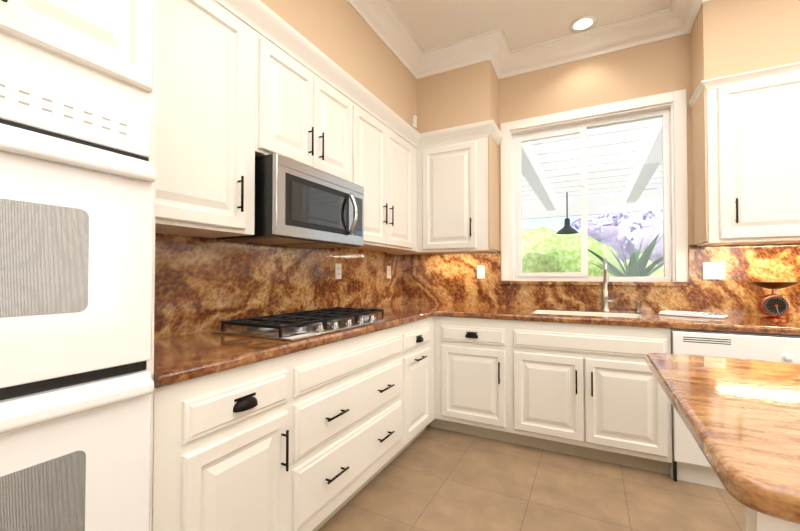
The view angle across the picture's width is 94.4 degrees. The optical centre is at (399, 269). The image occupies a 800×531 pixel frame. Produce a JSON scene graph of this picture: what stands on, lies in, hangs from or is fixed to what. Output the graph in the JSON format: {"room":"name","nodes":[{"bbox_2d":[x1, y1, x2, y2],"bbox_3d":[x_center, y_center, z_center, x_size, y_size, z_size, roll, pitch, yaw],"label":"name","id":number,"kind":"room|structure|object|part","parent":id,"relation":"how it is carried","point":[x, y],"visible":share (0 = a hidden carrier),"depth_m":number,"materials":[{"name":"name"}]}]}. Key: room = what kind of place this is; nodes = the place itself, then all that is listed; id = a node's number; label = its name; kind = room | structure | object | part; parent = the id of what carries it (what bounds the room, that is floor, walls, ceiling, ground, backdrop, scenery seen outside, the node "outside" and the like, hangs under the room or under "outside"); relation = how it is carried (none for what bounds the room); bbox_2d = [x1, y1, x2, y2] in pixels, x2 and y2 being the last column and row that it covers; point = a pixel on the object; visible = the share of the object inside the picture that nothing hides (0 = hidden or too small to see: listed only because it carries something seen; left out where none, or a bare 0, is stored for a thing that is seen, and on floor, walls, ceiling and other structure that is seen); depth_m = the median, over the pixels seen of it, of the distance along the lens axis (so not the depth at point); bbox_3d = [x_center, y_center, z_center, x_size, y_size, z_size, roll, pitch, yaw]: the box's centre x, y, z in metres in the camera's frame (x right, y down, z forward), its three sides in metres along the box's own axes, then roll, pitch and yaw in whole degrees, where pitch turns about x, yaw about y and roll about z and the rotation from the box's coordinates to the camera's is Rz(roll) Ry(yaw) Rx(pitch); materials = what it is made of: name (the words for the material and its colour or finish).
{"room":"kitchen","nodes":[
{"label":"kitchen","id":0,"kind":"room"},
{"bbox_2d":[260,0,416,130],"bbox_3d":[-1.225,-1.524,0.948,0.330,0.650,5.995,0,-1,27],"label":"wall","id":1,"kind":"structure","parent":0,"point":[343,35],"depth_m":2.39,"materials":[{"name":"beige paint"}]},
{"bbox_2d":[155,0,262,237],"bbox_3d":[-0.926,-0.635,1.489,0.348,0.950,0.581,0,-1,27],"label":"upper cabinet","id":2,"kind":"object","parent":1,"relation":"attached to","point":[242,85],"depth_m":1.46,"materials":[{"name":"white paint"}]},
{"bbox_2d":[263,24,358,183],"bbox_3d":[-0.619,-0.816,2.085,0.348,0.568,0.750,0,-1,27],"label":"upper cabinet","id":3,"kind":"object","parent":1,"relation":"attached to","point":[310,118],"depth_m":1.96,"materials":[{"name":"white paint"}]},
{"bbox_2d":[216,153,363,248],"bbox_3d":[-0.550,-0.330,2.052,0.494,0.372,0.715,0,-1,27],"label":"over-the-range microwave","id":4,"kind":"object","parent":3,"relation":"attached to","point":[299,204],"visible":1,"depth_m":1.83,"materials":[{"name":"silver metal"}]},
{"bbox_2d":[349,96,418,251],"bbox_3d":[-0.219,-0.628,2.857,0.348,0.920,0.991,0,-1,27],"label":"upper cabinet","id":5,"kind":"object","parent":1,"relation":"attached to","point":[386,158],"depth_m":2.73,"materials":[{"name":"white paint"}]},
{"bbox_2d":[412,115,416,128],"bbox_3d":[0.126,-1.270,3.173,0.024,0.105,0.045,0,-1,27],"label":"detector","id":6,"kind":"object","parent":1,"relation":"attached to","point":[414,121],"visible":1,"depth_m":3.16,"materials":[{"name":"white plastic"}]},
{"bbox_2d":[417,60,497,133],"bbox_3d":[0.504,-1.486,3.243,0.635,0.650,0.330,0,-1,27],"label":"wall","id":7,"kind":"structure","parent":0,"point":[465,95],"depth_m":3.08,"materials":[{"name":"beige paint"}]},
{"bbox_2d":[488,134,498,250],"bbox_3d":[0.780,-0.665,3.087,0.012,0.998,0.330,0,-1,27],"label":"wall","id":8,"kind":"structure","parent":0,"point":[493,195],"depth_m":3.05,"materials":[{"name":"beige paint"}]},
{"bbox_2d":[387,0,672,50],"bbox_3d":[0.939,-1.908,-0.163,5.500,0.080,6.295,0,-1,27],"label":"ceiling","id":9,"kind":"structure","parent":0,"point":[430,24],"depth_m":2.66,"materials":[{"name":"white paint"}]},
{"bbox_2d":[347,0,710,78],"bbox_3d":[1.085,-1.798,-0.240,4.870,0.142,5.995,0,-1,27],"label":"crown molding","id":10,"kind":"structure","parent":9,"relation":"attached to","point":[384,22],"depth_m":2.87,"materials":[{"name":"white paint"}]},
{"bbox_2d":[569,15,596,32],"bbox_3d":[1.352,-1.817,2.737,0.188,0.006,0.188,0,-1,27],"label":"recessed light","id":11,"kind":"object","parent":9,"relation":"in","point":[583,22],"visible":1,"depth_m":2.73,"materials":[{"name":"white paint"}]},
{"bbox_2d":[318,423,745,530],"bbox_3d":[0.939,1.212,-0.214,5.500,0.060,6.295,0,-1,27],"label":"floor","id":12,"kind":"structure","parent":0,"point":[429,478],"depth_m":1.99,"materials":[{"name":"tile"}]},
{"bbox_2d":[0,0,157,530],"bbox_3d":[-1.070,-0.001,0.825,0.690,2.400,0.823,0,-1,27],"label":"double wall oven","id":13,"kind":"object","parent":12,"relation":"on","point":[78,108],"visible":1,"depth_m":0.83,"materials":[{"name":"white paint"}]},
{"bbox_2d":[152,351,299,530],"bbox_3d":[-0.817,0.769,1.370,0.628,0.878,0.511,0,-1,27],"label":"base cabinet","id":14,"kind":"object","parent":12,"relation":"on","point":[226,444],"depth_m":1.21,"materials":[{"name":"white paint"}]},
{"bbox_2d":[154,233,437,387],"bbox_3d":[-0.460,0.078,2.039,0.660,0.522,2.010,0,-1,27],"label":"countertop","id":15,"kind":"structure","parent":14,"relation":"on","point":[204,287],"depth_m":1.93,"materials":[{"name":"stone"}]},
{"bbox_2d":[213,307,396,340],"bbox_3d":[-0.446,0.271,2.019,0.495,0.055,0.915,0,-1,27],"label":"cooktop","id":16,"kind":"object","parent":15,"relation":"in","point":[294,326],"visible":1,"depth_m":1.80,"materials":[{"name":"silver metal"}]},
{"bbox_2d":[296,323,407,530],"bbox_3d":[-0.477,0.780,2.030,0.628,0.878,0.974,0,-1,27],"label":"base cabinet","id":17,"kind":"object","parent":12,"relation":"on","point":[315,438],"depth_m":1.80,"materials":[{"name":"white paint"}]},
{"bbox_2d":[408,317,435,445],"bbox_3d":[-0.125,0.791,2.711,0.628,0.878,0.561,0,-1,27],"label":"base cabinet","id":18,"kind":"object","parent":12,"relation":"on","point":[421,333],"depth_m":2.58,"materials":[{"name":"white paint"}]},
{"bbox_2d":[440,317,531,443],"bbox_3d":[0.691,0.795,2.939,0.543,0.878,0.628,0,-1,27],"label":"base cabinet","id":19,"kind":"object","parent":12,"relation":"on","point":[486,364],"depth_m":2.64,"materials":[{"name":"white paint"}]},
{"bbox_2d":[438,244,799,335],"bbox_3d":[1.531,0.180,2.528,3.748,0.710,0.748,0,-1,27],"label":"countertop","id":20,"kind":"structure","parent":19,"relation":"on","point":[460,292],"depth_m":2.59,"materials":[{"name":"stone"}]},
{"bbox_2d":[601,258,618,311],"bbox_3d":[1.540,0.111,2.713,0.119,0.396,0.214,0,-1,27],"label":"faucet","id":21,"kind":"object","parent":20,"relation":"on","point":[605,302],"visible":0.96,"depth_m":2.77,"materials":[{"name":"silver metal"}]},
{"bbox_2d":[635,301,641,312],"bbox_3d":[1.731,0.267,2.686,0.044,0.085,0.067,0,-1,27],"label":"soap dispenser","id":22,"kind":"object","parent":20,"relation":"on","point":[638,306],"visible":1,"depth_m":2.69,"materials":[{"name":"silver metal"}]},
{"bbox_2d":[658,310,727,318],"bbox_3d":[1.941,0.294,2.460,0.170,0.023,0.340,1,-1,-41],"label":"dish towel","id":23,"kind":"object","parent":20,"relation":"on","point":[692,314],"visible":1,"depth_m":2.41,"materials":[{"name":"white fabric"}]},
{"bbox_2d":[749,282,799,320],"bbox_3d":[2.283,0.188,2.263,0.224,0.229,0.224,0,-1,27],"label":"kitchen scale","id":24,"kind":"object","parent":20,"relation":"on","point":[773,306],"visible":1,"depth_m":2.23,"materials":[{"name":"orange metal"}]},
{"bbox_2d":[646,353,799,530],"bbox_3d":[1.355,0.731,0.337,1.760,0.920,1.257,0,-1,27],"label":"kitchen island","id":25,"kind":"object","parent":12,"relation":"on","point":[740,418],"visible":1,"depth_m":0.68,"materials":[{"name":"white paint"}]},
{"bbox_2d":[670,329,799,488],"bbox_3d":[1.961,0.786,2.254,0.584,0.872,0.624,0,-1,27],"label":"dishwasher","id":26,"kind":"object","parent":12,"relation":"on","point":[690,463],"visible":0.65,"depth_m":2.07,"materials":[{"name":"white metal"}]},
{"bbox_2d":[498,33,692,250],"bbox_3d":[2.415,-0.298,2.506,5.350,3.050,0.150,0,-1,27],"label":"wall","id":27,"kind":"structure","parent":0,"point":[655,68],"depth_m":2.87,"materials":[{"name":"beige paint"}]},
{"bbox_2d":[423,132,498,253],"bbox_3d":[0.520,-0.617,3.208,0.559,0.930,0.347,0,-1,27],"label":"upper cabinet","id":28,"kind":"object","parent":27,"relation":"attached to","point":[455,168],"depth_m":3.05,"materials":[{"name":"white paint"}]},
{"bbox_2d":[154,233,799,338],"bbox_3d":[1.077,0.051,1.650,3.748,0.482,2.727,0,-1,27],"label":"backsplash","id":29,"kind":"structure","parent":27,"relation":"attached to","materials":[{"name":"stone"}]},
{"bbox_2d":[477,266,484,278],"bbox_3d":[0.712,0.019,3.257,0.070,0.114,0.009,0,-1,27],"label":"electrical outlet","id":30,"kind":"object","parent":27,"relation":"attached to","point":[480,272],"visible":1,"depth_m":3.25,"materials":[{"name":"white plastic"}]},
{"bbox_2d":[500,89,688,281],"bbox_3d":[1.481,-0.592,2.970,1.300,1.367,0.143,0,-1,27],"label":"window","id":31,"kind":"structure","parent":27,"relation":"in","point":[558,132],"depth_m":2.93,"materials":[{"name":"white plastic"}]},
{"bbox_2d":[703,262,724,278],"bbox_3d":[2.137,0.007,2.522,0.116,0.114,0.010,0,-1,27],"label":"outlet","id":32,"kind":"object","parent":27,"relation":"attached to","point":[713,270],"visible":1,"depth_m":2.52,"materials":[{"name":"white plastic"}]},
{"bbox_2d":[691,62,799,245],"bbox_3d":[2.215,-0.664,2.334,0.500,0.995,0.347,0,-1,27],"label":"upper cabinet","id":33,"kind":"object","parent":27,"relation":"attached to","point":[753,118],"depth_m":2.20,"materials":[{"name":"white paint"}]},
{"bbox_3d":[1.206,-1.139,1.563,3.420,0.100,2.657,0,-1,27],"label":"crown","id":34,"kind":"part","parent":33,"relation":"part of","materials":[{"name":"white paint"}]},
{"bbox_2d":[691,88,708,244],"bbox_3d":[1.991,-0.675,2.462,0.012,0.998,0.330,0,-1,27],"label":"wall","id":35,"kind":"structure","parent":0,"point":[699,171],"depth_m":2.42,"materials":[{"name":"beige paint"}]},
{"bbox_2d":[690,0,799,97],"bbox_3d":[3.267,-1.510,1.816,2.885,0.650,0.330,0,-1,27],"label":"wall","id":36,"kind":"structure","parent":0,"point":[731,37],"depth_m":2.24,"materials":[{"name":"beige paint"}]},
{"bbox_3d":[-1.438,-0.323,1.039,0.150,3.050,6.295,0,-1,27],"label":"wall","id":37,"kind":"structure","parent":0,"visible":0},
{"bbox_2d":[335,263,341,278],"bbox_3d":[-0.449,0.010,2.709,0.009,0.114,0.070,0,-1,27],"label":"electrical outlet","id":38,"kind":"object","parent":37,"relation":"attached to","point":[338,268],"visible":1,"depth_m":2.70,"materials":[{"name":"white plastic"}]},
{"bbox_2d":[387,266,390,277],"bbox_3d":[-0.101,0.021,3.384,0.009,0.114,0.070,0,-1,27],"label":"electrical outlet","id":39,"kind":"object","parent":37,"relation":"attached to","point":[388,271],"visible":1,"depth_m":3.38,"materials":[{"name":"white plastic"}]},
{"label":"outside","id":40,"kind":"structure","parent":0,"visible":0},
{"bbox_3d":[8.733,1.652,16.180,22.000,0.100,30.000,0,-1,27],"label":"ground","id":41,"kind":"structure","parent":40,"visible":0},
{"bbox_2d":[522,118,662,219],"bbox_3d":[2.882,-0.104,4.879,10.000,3.040,4.500,0,-1,27],"label":"patio cover","id":42,"kind":"object","parent":41,"relation":"on","point":[544,187],"depth_m":5.27,"materials":[{"name":"grey wood"}]},
{"bbox_2d":[556,192,578,233],"bbox_3d":[3.078,-1.119,6.821,0.376,0.882,0.376,0,-1,27],"label":"pendant light","id":43,"kind":"object","parent":42,"relation":"hanging from","point":[567,227],"depth_m":6.78,"materials":[{"name":"grey metal"}]},
{"bbox_2d":[522,226,663,281],"bbox_3d":[4.685,0.443,9.154,10.223,3.939,3.495,0,-1,27],"label":"shrub","id":44,"kind":"object","parent":41,"relation":"on","point":[552,260],"depth_m":8.34,"materials":[{"name":"green plant"}]},
{"bbox_2d":[570,188,663,265],"bbox_3d":[9.646,-1.487,11.659,7.993,6.028,5.474,0,-1,27],"label":"tree","id":45,"kind":"object","parent":41,"relation":"on","point":[615,238],"depth_m":11.69,"materials":[{"name":"purple plant"}]},
{"bbox_2d":[588,232,663,281],"bbox_3d":[2.070,0.527,3.281,0.829,1.724,1.022,0,-1,27],"label":"plant","id":46,"kind":"object","parent":41,"relation":"on","point":[643,260],"depth_m":3.09,"materials":[{"name":"green plant"}]}
]}

